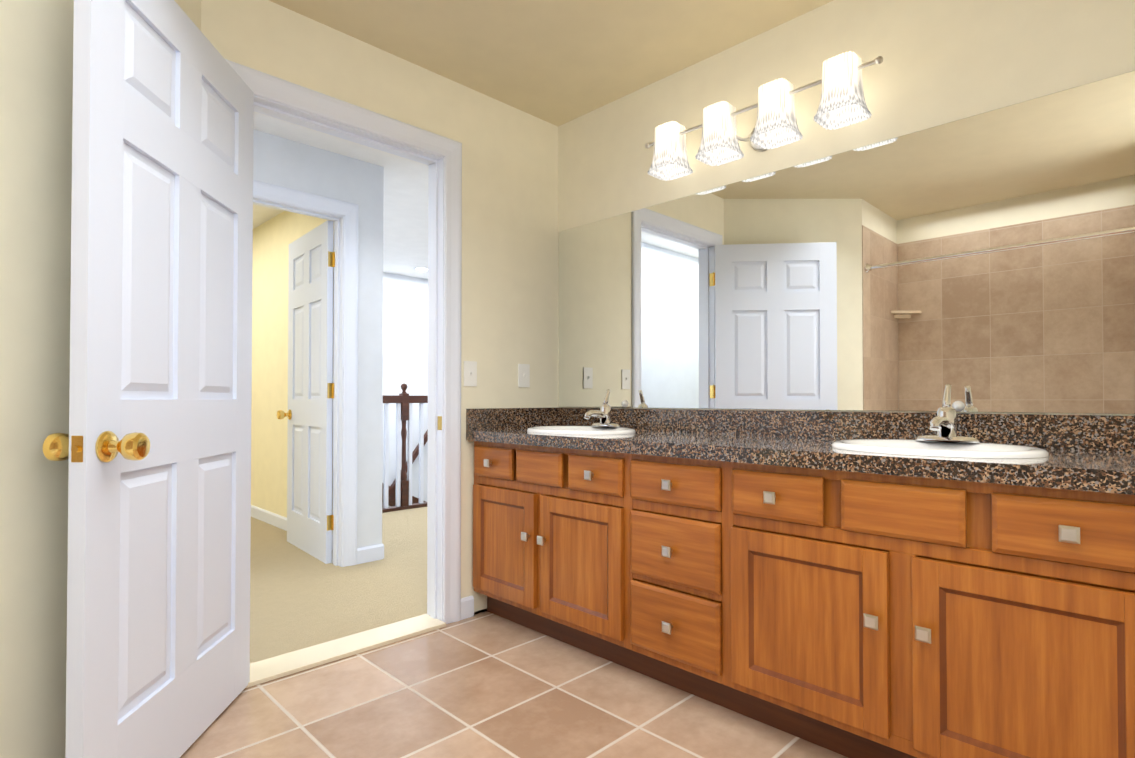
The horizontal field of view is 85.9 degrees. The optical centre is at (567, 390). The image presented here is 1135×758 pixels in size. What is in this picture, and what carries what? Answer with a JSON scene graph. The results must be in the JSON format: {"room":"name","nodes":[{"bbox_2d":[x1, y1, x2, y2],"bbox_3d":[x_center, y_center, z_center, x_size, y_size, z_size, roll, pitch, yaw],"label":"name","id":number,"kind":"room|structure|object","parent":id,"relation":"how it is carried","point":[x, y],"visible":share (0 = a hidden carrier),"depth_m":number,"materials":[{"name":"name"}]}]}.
{"room":"bathroom","nodes":[
{"label":"bathroom","id":0,"kind":"room"},
{"bbox_2d":[0,0,200,757],"bbox_3d":[-1.266,-0.199,1.518,0.100,2.400,0.976,0,-1,0],"label":"wall","id":1,"kind":"structure","parent":0,"point":[36,76],"depth_m":1.39,"materials":[{"name":"beige paint"}]},
{"bbox_2d":[251,211,333,517],"bbox_3d":[-2.451,-0.153,4.939,0.052,2.400,3.490,1,-1,-45],"label":"wall","id":2,"kind":"structure","parent":0,"point":[275,237],"depth_m":4.76,"materials":[{"name":"yellow paint"}]},
{"bbox_2d":[251,505,286,530],"bbox_3d":[-2.496,0.990,4.922,0.014,0.090,3.430,1,-1,-45],"label":"baseboard","id":3,"kind":"structure","parent":2,"relation":"attached to","point":[273,519],"depth_m":4.72,"materials":[{"name":"white wood"}]},
{"bbox_2d":[253,129,383,547],"bbox_3d":[-2.291,-0.184,2.599,3.225,2.400,0.060,1,-1,-45],"label":"wall","id":4,"kind":"structure","parent":0,"point":[284,162],"depth_m":3.63,"materials":[{"name":"white paint"}]},
{"bbox_2d":[357,544,382,563],"bbox_3d":[-1.179,0.973,3.634,0.167,0.090,0.014,1,-1,-45],"label":"baseboard","id":5,"kind":"structure","parent":4,"relation":"attached to","point":[369,553],"depth_m":3.63,"materials":[{"name":"white wood"}]},
{"bbox_2d":[250,507,486,663],"bbox_3d":[-2.058,1.065,4.461,6.200,0.072,4.700,1,-1,-45],"label":"floor","id":6,"kind":"structure","parent":0,"point":[300,599],"depth_m":3.10,"materials":[{"name":"beige carpet"}]},
{"bbox_2d":[382,383,427,512],"bbox_3d":[-0.916,0.498,5.909,2.447,1.098,0.087,1,-1,-45],"label":"stair railing","id":7,"kind":"object","parent":6,"relation":"on","point":[397,495],"visible":0.38,"depth_m":5.32,"materials":[{"name":"brown wood"}]},
{"bbox_2d":[201,0,557,613],"bbox_3d":[-0.692,-0.185,2.565,1.750,2.400,0.060,1,-1,-45],"label":"wall","id":8,"kind":"structure","parent":0,"point":[509,298],"depth_m":2.81,"materials":[{"name":"beige paint"}]},
{"bbox_2d":[42,0,253,757],"bbox_3d":[-1.088,-0.022,1.685,0.581,2.030,0.702,1,-1,-45],"label":"bathroom door","id":9,"kind":"structure","parent":8,"relation":"in","point":[153,446],"depth_m":1.54,"materials":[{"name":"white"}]},
{"bbox_2d":[225,59,461,623],"bbox_3d":[-0.876,-0.051,2.423,0.986,2.128,0.158,1,-1,-45],"label":"door frame","id":10,"kind":"structure","parent":8,"relation":"attached to","point":[440,156],"depth_m":2.68,"materials":[{"name":"white wood"}]},
{"bbox_2d":[246,614,445,687],"bbox_3d":[-0.866,1.004,2.398,0.810,0.017,0.160,1,-1,-45],"label":"sill","id":11,"kind":"structure","parent":8,"relation":"attached to","point":[272,668],"depth_m":2.35,"materials":[{"name":"beige stone"}]},
{"bbox_2d":[438,416,441,429],"bbox_3d":[-0.561,0.142,2.676,0.002,0.060,0.032,1,-1,-45],"label":"strike plate","id":12,"kind":"object","parent":8,"relation":"attached to","point":[439,422],"visible":1,"depth_m":2.67,"materials":[{"name":"gold metal"}]},
{"bbox_2d":[461,596,473,619],"bbox_3d":[-0.453,0.973,2.734,0.072,0.090,0.014,1,-1,-45],"label":"baseboard","id":13,"kind":"structure","parent":8,"relation":"attached to","point":[467,607],"depth_m":2.73,"materials":[{"name":"white wood"}]},
{"bbox_2d":[464,361,476,385],"bbox_3d":[-0.437,-0.077,2.762,0.070,0.114,0.016,1,-1,-45],"label":"switch plate","id":14,"kind":"object","parent":8,"relation":"attached to","point":[470,373],"depth_m":2.76,"materials":[{"name":"white plastic"}]},
{"bbox_2d":[466,408,557,427],"bbox_3d":[-0.253,0.132,2.934,0.555,0.097,0.019,1,-1,-45],"label":"backsplash","id":15,"kind":"structure","parent":8,"relation":"attached to","point":[484,417],"depth_m":2.89,"materials":[{"name":"brown stone"}]},
{"bbox_2d":[518,364,529,386],"bbox_3d":[-0.210,-0.074,2.987,0.070,0.114,0.016,1,-1,-45],"label":"switch plate","id":16,"kind":"object","parent":8,"relation":"attached to","point":[523,369],"depth_m":2.99,"materials":[{"name":"white plastic"}]},
{"bbox_2d":[382,272,427,506],"bbox_3d":[-2.109,1.173,6.802,2.975,5.000,0.100,1,-1,-45],"label":"wall","id":17,"kind":"structure","parent":0,"point":[405,329],"depth_m":7.01,"materials":[{"name":"white paint"}]},
{"bbox_2d":[180,611,847,757],"bbox_3d":[-0.105,1.024,1.012,3.280,0.060,2.950,1,-1,-45],"label":"floor","id":18,"kind":"structure","parent":0,"point":[486,684],"depth_m":1.91,"materials":[{"name":"beige tile"}]},
{"bbox_2d":[466,436,1134,757],"bbox_3d":[0.542,0.612,2.133,0.582,0.795,2.268,1,-1,-45],"label":"bathroom vanity","id":19,"kind":"object","parent":18,"relation":"on","point":[946,580],"depth_m":1.61,"materials":[{"name":"brown wood"}]},
{"bbox_2d":[466,428,1134,487],"bbox_3d":[0.547,0.192,2.140,0.574,0.045,2.272,1,-1,-45],"label":"countertop","id":20,"kind":"structure","parent":19,"relation":"on","point":[1071,465],"depth_m":1.60,"materials":[{"name":"brown stone"}]},
{"bbox_2d":[502,424,657,435],"bbox_3d":[0.054,0.239,2.616,0.410,0.160,0.510,1,-1,-45],"label":"sink","id":21,"kind":"object","parent":20,"relation":"in","point":[566,429],"depth_m":2.72,"materials":[{"name":"white ceramic"}]},
{"bbox_2d":[582,389,617,427],"bbox_3d":[0.133,0.077,2.696,0.164,0.168,0.164,1,-1,-45],"label":"faucet","id":22,"kind":"object","parent":20,"relation":"on","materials":[{"name":"silver metal"}]},
{"bbox_2d":[802,436,1061,459],"bbox_3d":[0.994,0.226,1.668,0.410,0.160,0.510,1,-1,-45],"label":"sink","id":23,"kind":"object","parent":20,"relation":"in","point":[976,449],"depth_m":1.71,"materials":[{"name":"white ceramic"}]},
{"bbox_2d":[910,384,981,439],"bbox_3d":[1.072,0.064,1.747,0.164,0.168,0.164,1,-1,-45],"label":"faucet","id":24,"kind":"object","parent":20,"relation":"on","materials":[{"name":"silver metal"}]},
{"bbox_2d":[253,0,832,278],"bbox_3d":[-1.020,-1.413,3.446,6.200,0.080,7.650,1,-1,-45],"label":"ceiling","id":25,"kind":"structure","parent":0,"point":[557,62],"depth_m":2.46,"materials":[{"name":"beige paint"}]},
{"bbox_2d":[414,267,427,270],"bbox_3d":[-1.589,-1.327,6.648,0.170,0.007,0.170,1,-1,-45],"label":"recessed light","id":26,"kind":"object","parent":25,"relation":"in","point":[421,268],"visible":0.9,"depth_m":6.63,"materials":[{"name":"white"}]},
{"bbox_2d":[558,0,1134,415],"bbox_3d":[1.017,-0.191,2.140,0.121,2.400,2.950,1,-1,-45],"label":"wall","id":27,"kind":"structure","parent":0,"point":[983,262],"depth_m":2.05,"materials":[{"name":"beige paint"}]},
{"bbox_2d":[645,51,882,180],"bbox_3d":[0.684,-0.991,2.279,0.213,0.185,0.944,1,-1,-45],"label":"vanity light bar","id":28,"kind":"object","parent":27,"relation":"attached to","point":[842,103],"visible":1,"depth_m":2.17,"materials":[{"name":"white glass"}]},
{"bbox_2d":[558,408,1134,451],"bbox_3d":[0.744,0.124,2.336,0.019,0.097,2.272,1,-1,-45],"label":"backsplash","id":29,"kind":"structure","parent":27,"relation":"attached to","point":[1097,433],"depth_m":2.04,"materials":[{"name":"brown stone"}]},
{"bbox_3d":[-2.371,-0.184,2.605,3.120,2.400,0.060,1,-1,-45],"label":"wall","id":30,"kind":"structure","parent":0,"visible":0},
{"bbox_2d":[277,220,334,563],"bbox_3d":[-1.627,0.008,3.897,0.198,2.030,0.804,1,-1,-45],"label":"hall door","id":31,"kind":"structure","parent":30,"relation":"in","point":[310,516],"depth_m":3.82,"materials":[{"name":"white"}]},
{"bbox_2d":[253,180,358,566],"bbox_3d":[-1.618,-0.039,3.307,0.936,2.128,0.158,1,-1,-45],"label":"door frame","id":32,"kind":"structure","parent":30,"relation":"attached to","point":[343,215],"depth_m":3.55,"materials":[{"name":"white wood"}]}
]}

